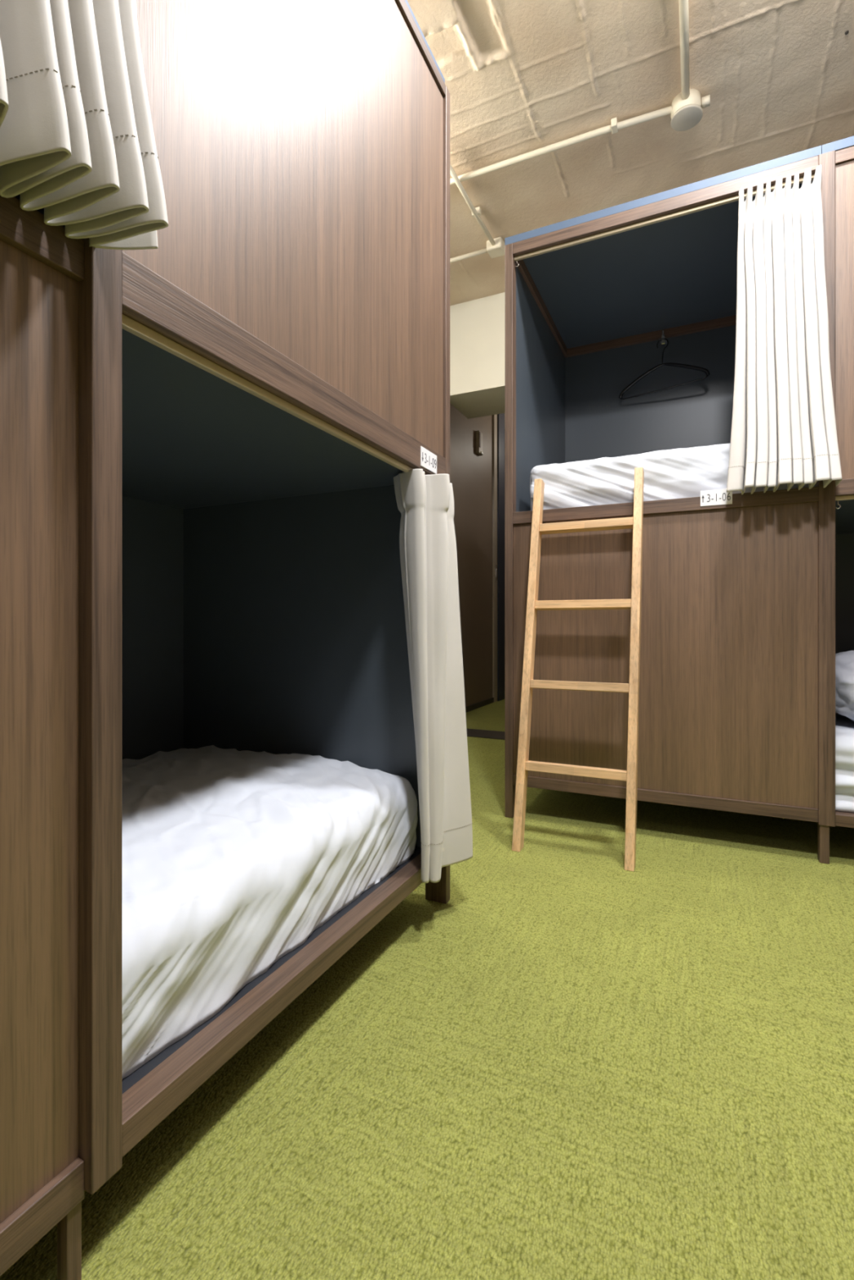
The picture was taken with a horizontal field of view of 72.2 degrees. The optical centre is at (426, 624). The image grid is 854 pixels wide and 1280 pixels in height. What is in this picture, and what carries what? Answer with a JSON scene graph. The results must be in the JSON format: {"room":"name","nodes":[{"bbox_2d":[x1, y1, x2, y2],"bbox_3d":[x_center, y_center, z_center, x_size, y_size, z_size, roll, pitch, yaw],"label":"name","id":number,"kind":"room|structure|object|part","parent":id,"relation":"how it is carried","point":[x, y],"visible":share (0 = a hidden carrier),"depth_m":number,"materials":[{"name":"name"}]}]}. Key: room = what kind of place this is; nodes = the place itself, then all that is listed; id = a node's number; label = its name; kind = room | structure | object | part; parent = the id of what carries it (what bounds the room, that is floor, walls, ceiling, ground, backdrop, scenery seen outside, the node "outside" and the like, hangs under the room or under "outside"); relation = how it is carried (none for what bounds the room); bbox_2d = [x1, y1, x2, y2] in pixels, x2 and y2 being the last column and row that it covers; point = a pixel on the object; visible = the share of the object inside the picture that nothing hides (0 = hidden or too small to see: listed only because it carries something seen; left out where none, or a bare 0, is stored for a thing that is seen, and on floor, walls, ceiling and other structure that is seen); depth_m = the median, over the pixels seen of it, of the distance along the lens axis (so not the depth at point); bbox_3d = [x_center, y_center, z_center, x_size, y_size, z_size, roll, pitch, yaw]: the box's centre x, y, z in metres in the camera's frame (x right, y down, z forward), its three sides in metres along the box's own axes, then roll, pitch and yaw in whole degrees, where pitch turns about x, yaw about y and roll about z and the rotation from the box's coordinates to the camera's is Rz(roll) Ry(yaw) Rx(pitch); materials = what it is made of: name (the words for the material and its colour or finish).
{"room":"dormitory","nodes":[
{"label":"dormitory","id":0,"kind":"room"},
{"bbox_2d":[0,699,853,1279],"bbox_3d":[0.856,0.770,1.808,5.200,0.100,9.200,0,0,25],"label":"floor","id":1,"kind":"structure","parent":0,"point":[574,1064],"depth_m":0.91,"materials":[{"name":"green carpet"}]},
{"bbox_2d":[0,0,449,1279],"bbox_3d":[-0.781,-0.341,0.826,0.922,2.122,1.995,0,0,25],"label":"bunk","id":2,"kind":"object","parent":1,"relation":"on","point":[206,433],"visible":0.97,"depth_m":0.90,"materials":[{"name":"brown wood"}]},
{"bbox_3d":[-0.596,0.105,0.209,0.012,0.962,0.969,0,0,25],"label":"panel","id":3,"kind":"part","parent":2,"relation":"part of","materials":[{"name":"brown wood"}]},
{"bbox_3d":[-0.594,-0.398,0.209,0.029,0.044,0.969,0,0,25],"label":"rail","id":4,"kind":"part","parent":2,"relation":"part of","materials":[{"name":"brown wood"}]},
{"bbox_3d":[-0.599,0.607,0.211,0.040,0.042,0.969,0,0,25],"label":"rail","id":5,"kind":"part","parent":2,"relation":"part of","materials":[{"name":"brown wood"}]},
{"bbox_3d":[-0.389,0.674,0.638,0.018,0.092,0.016,0,0,25],"label":"leg","id":6,"kind":"part","parent":2,"relation":"part of","materials":[{"name":"brown wood"}]},
{"bbox_2d":[0,0,168,249],"bbox_3d":[-0.380,-0.872,0.510,0.129,0.925,0.309,0,0,25],"label":"privacy curtain","id":7,"kind":"object","parent":2,"relation":"hanging from","point":[77,144],"visible":1,"depth_m":0.56,"materials":[{"name":"grey fabric"}]},
{"bbox_3d":[-1.191,-0.389,1.013,0.020,1.993,1.941,0,0,25],"label":"panel","id":8,"kind":"part","parent":2,"relation":"part of","materials":[{"name":"brown wood"}]},
{"bbox_3d":[-0.376,-0.383,0.662,0.045,2.005,0.037,0,0,25],"label":"post","id":9,"kind":"part","parent":2,"relation":"part of","materials":[{"name":"brown wood"}]},
{"bbox_2d":[122,745,417,1078],"bbox_3d":[-0.783,0.461,0.842,0.858,0.222,1.863,0,0,25],"label":"mattress","id":10,"kind":"object","parent":2,"relation":"on","point":[233,859],"visible":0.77,"depth_m":1.03,"materials":[{"name":"white fabric"}]},
{"bbox_3d":[-0.794,0.591,0.825,0.859,0.034,1.901,0,0,25],"label":"board","id":11,"kind":"part","parent":2,"relation":"part of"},
{"bbox_3d":[-0.168,0.591,1.097,0.040,0.038,0.927,0,0,25],"label":"rail","id":12,"kind":"part","parent":2,"relation":"part of","materials":[{"name":"brown wood"}]},
{"bbox_3d":[-0.162,-0.892,1.094,0.012,0.932,0.927,0,0,25],"label":"panel","id":13,"kind":"part","parent":2,"relation":"part of","materials":[{"name":"brown wood"}]},
{"bbox_3d":[-0.168,-0.396,1.097,0.040,0.061,0.927,0,0,25],"label":"rail","id":14,"kind":"part","parent":2,"relation":"part of","materials":[{"name":"brown wood"}]},
{"bbox_3d":[-0.378,-0.389,1.691,0.870,1.993,0.022,0,0,25],"label":"panel","id":15,"kind":"part","parent":2,"relation":"part of","materials":[{"name":"black paint"}]},
{"bbox_3d":[-0.168,-1.371,1.097,0.040,0.027,0.927,0,0,25],"label":"rail","id":16,"kind":"part","parent":2,"relation":"part of","materials":[{"name":"brown wood"}]},
{"bbox_2d":[393,468,472,883],"bbox_3d":[0.031,0.112,1.427,0.202,0.947,0.140,0,0,-41],"label":"privacy curtain","id":17,"kind":"object","parent":2,"relation":"hanging from","point":[424,503],"visible":1,"depth_m":1.37,"materials":[{"name":"grey fabric"}]},
{"bbox_3d":[0.028,-0.333,1.532,0.060,2.105,0.027,0,0,25],"label":"post","id":18,"kind":"part","parent":2,"relation":"part of","materials":[{"name":"brown wood"}]},
{"bbox_2d":[466,728,504,739],"bbox_3d":[0.410,0.717,3.811,0.680,0.006,0.240,0,0,25],"label":"threshold","id":19,"kind":"object","parent":1,"relation":"on","point":[487,734],"depth_m":3.80,"materials":[{"name":"brown wood"}]},
{"bbox_2d":[511,466,644,871],"bbox_3d":[0.503,0.098,1.927,0.368,1.244,0.319,0,0,25],"label":"wooden ladder","id":20,"kind":"object","parent":1,"relation":"on","point":[636,522],"visible":1,"depth_m":1.91,"materials":[{"name":"brown wood"}]},
{"bbox_3d":[0.349,0.099,2.000,0.027,1.242,0.319,0,0,25],"label":"rail","id":21,"kind":"part","parent":20,"relation":"part of","materials":[{"name":"brown wood"}]},
{"bbox_3d":[0.658,0.098,1.854,0.027,1.244,0.319,0,0,25],"label":"rail","id":22,"kind":"part","parent":20,"relation":"part of","materials":[{"name":"brown wood"}]},
{"bbox_2d":[504,136,853,863],"bbox_3d":[1.398,-0.360,2.181,2.008,2.160,0.942,0,0,25],"label":"bunk","id":23,"kind":"object","parent":1,"relation":"on","point":[747,605],"visible":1,"depth_m":2.03,"materials":[{"name":"brown wood"}]},
{"bbox_3d":[0.313,-0.346,2.200,0.030,2.133,0.045,0,0,25],"label":"post","id":24,"kind":"part","parent":23,"relation":"part of","materials":[{"name":"brown wood"}]},
{"bbox_3d":[0.509,-0.407,2.608,0.022,2.011,0.890,0,0,25],"label":"panel","id":25,"kind":"part","parent":23,"relation":"part of","materials":[{"name":"paint"}]},
{"bbox_2d":[618,338,710,399],"bbox_3d":[1.098,-1.208,2.733,0.404,0.245,0.016,0,0,35],"label":"clothes hanger","id":26,"kind":"object","parent":23,"relation":"hanging from","point":[706,371],"visible":1,"depth_m":2.73,"materials":[{"name":"black plastic"}]},
{"bbox_3d":[0.759,0.580,1.991,0.954,0.039,0.040,0,0,25],"label":"rail","id":27,"kind":"part","parent":23,"relation":"part of","materials":[{"name":"brown wood"}]},
{"bbox_3d":[0.757,-1.393,1.988,0.954,0.041,0.040,0,0,25],"label":"rail","id":28,"kind":"part","parent":23,"relation":"part of","materials":[{"name":"brown wood"}]},
{"bbox_3d":[0.757,-0.393,1.988,0.954,0.044,0.040,0,0,25],"label":"rail","id":29,"kind":"part","parent":23,"relation":"part of","materials":[{"name":"brown wood"}]},
{"bbox_3d":[0.756,0.095,1.985,0.954,0.931,0.012,0,0,25],"label":"panel","id":30,"kind":"part","parent":23,"relation":"part of","materials":[{"name":"brown wood"}]},
{"bbox_2d":[529,443,816,511],"bbox_3d":[1.412,-0.507,2.173,1.890,0.192,0.867,0,0,25],"label":"mattress","id":31,"kind":"object","parent":23,"relation":"on","point":[679,473],"visible":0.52,"depth_m":2.04,"materials":[{"name":"white fabric"}]},
{"bbox_3d":[1.597,-0.407,2.596,1.995,2.011,0.020,0,0,25],"label":"panel","id":32,"kind":"part","parent":23,"relation":"part of","materials":[{"name":"brown wood"}]},
{"bbox_2d":[726,164,842,494],"bbox_3d":[1.066,-0.889,1.767,0.293,0.962,0.146,0,0,25],"label":"privacy curtain","id":33,"kind":"object","parent":23,"relation":"hanging from","point":[784,430],"visible":1,"depth_m":1.77,"materials":[{"name":"grey fabric"}]},
{"bbox_3d":[1.203,0.661,1.778,0.025,0.118,0.036,0,0,25],"label":"leg","id":34,"kind":"part","parent":23,"relation":"part of","materials":[{"name":"brown wood"}]},
{"bbox_3d":[1.208,-0.404,1.776,0.042,2.018,0.046,0,0,25],"label":"post","id":35,"kind":"part","parent":23,"relation":"part of","materials":[{"name":"brown wood"}]},
{"bbox_2d":[835,712,853,813],"bbox_3d":[1.413,0.454,2.165,1.885,0.229,0.862,0,0,25],"label":"mattress","id":36,"kind":"object","parent":23,"relation":"on","point":[844,726],"visible":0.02,"depth_m":1.78,"materials":[{"name":"white fabric"}]},
{"bbox_2d":[835,650,853,720],"bbox_3d":[1.720,0.207,1.954,0.748,0.265,0.574,0,0,25],"label":"pillow","id":37,"kind":"object","parent":36,"relation":"on","point":[844,661],"visible":0.52,"depth_m":1.92,"materials":[{"name":"white fabric"}]},
{"bbox_3d":[1.655,-1.394,1.564,0.947,0.038,0.038,0,0,25],"label":"rail","id":38,"kind":"part","parent":23,"relation":"part of","materials":[{"name":"brown wood"}]},
{"bbox_3d":[1.655,-0.407,1.564,0.947,0.046,0.038,0,0,25],"label":"rail","id":39,"kind":"part","parent":23,"relation":"part of","materials":[{"name":"brown wood"}]},
{"bbox_3d":[1.652,-0.902,1.559,0.947,0.945,0.012,0,0,25],"label":"panel","id":40,"kind":"part","parent":23,"relation":"part of","materials":[{"name":"brown wood"}]},
{"bbox_3d":[1.655,0.585,1.563,0.947,0.034,0.040,0,0,25],"label":"rail","id":41,"kind":"part","parent":23,"relation":"part of","materials":[{"name":"brown wood"}]},
{"bbox_2d":[449,403,492,706],"bbox_3d":[0.235,-0.710,4.745,0.105,2.860,1.500,0,0,25],"label":"door","id":42,"kind":"structure","parent":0,"point":[470,473],"depth_m":4.95,"materials":[{"name":"brown wood"}]},
{"bbox_2d":[465,697,493,712],"bbox_3d":[0.389,0.698,4.933,0.013,0.045,1.030,0,0,25],"label":"baseboard","id":43,"kind":"structure","parent":42,"relation":"attached to","point":[483,703],"depth_m":5.05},
{"bbox_2d":[475,430,483,455],"bbox_3d":[0.454,-1.555,5.040,0.038,0.190,0.100,0,0,25],"label":"switch box","id":44,"kind":"object","parent":42,"relation":"attached to","point":[478,434],"visible":1,"depth_m":5.00,"materials":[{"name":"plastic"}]},
{"bbox_2d":[494,564,497,581],"bbox_3d":[0.642,-0.475,5.433,0.008,0.150,0.040,0,0,25],"label":"strike plate","id":45,"kind":"object","parent":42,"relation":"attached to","point":[495,566],"visible":1,"depth_m":5.43,"materials":[{"name":"silver metal"}]},
{"bbox_2d":[492,413,504,702],"bbox_3d":[0.659,-0.710,5.524,0.065,2.860,0.270,0,0,25],"label":"door frame","id":46,"kind":"structure","parent":42,"relation":"attached to","point":[500,417],"depth_m":5.48,"materials":[{"name":"brown wood"}]},
{"bbox_2d":[449,292,504,418],"bbox_3d":[2.015,-0.718,3.322,4.000,2.875,0.470,0,0,25],"label":"wall","id":47,"kind":"structure","parent":0,"point":[477,326],"depth_m":3.88,"materials":[{"name":"beige paint"}]},
{"bbox_2d":[407,0,853,306],"bbox_3d":[0.883,-2.140,1.806,5.250,0.037,9.220,0,0,25],"label":"ceiling","id":48,"kind":"structure","parent":0,"point":[521,77],"depth_m":2.36,"materials":[{"name":"paint"}]},
{"bbox_2d":[449,163,504,263],"bbox_3d":[0.015,-2.109,3.058,0.570,0.058,0.820,0,0,25],"label":"conduit pipe","id":49,"kind":"object","parent":48,"relation":"attached to","point":[495,248],"visible":0.82,"depth_m":3.23,"materials":[{"name":"beige metal"}]},
{"bbox_2d":[449,105,671,185],"bbox_3d":[0.332,-2.116,2.698,1.471,0.034,0.046,0,0,24],"label":"conduit pipe","id":50,"kind":"object","parent":48,"relation":"attached to","point":[615,126],"visible":0.83,"depth_m":2.56,"materials":[{"name":"beige metal"}]},
{"bbox_2d":[678,0,689,99],"bbox_3d":[0.232,-2.113,0.642,0.036,0.030,3.760,0,0,25],"label":"conduit pipe","id":51,"kind":"object","parent":48,"relation":"attached to","point":[683,4],"visible":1,"depth_m":2.13,"materials":[{"name":"beige metal"}]},
{"bbox_2d":[671,88,710,131],"bbox_3d":[1.073,-2.102,2.391,0.146,0.077,0.120,0,0,25],"label":"junction box","id":52,"kind":"object","parent":48,"relation":"attached to","point":[686,113],"visible":1,"depth_m":2.37,"materials":[{"name":"white plastic"}]}
]}

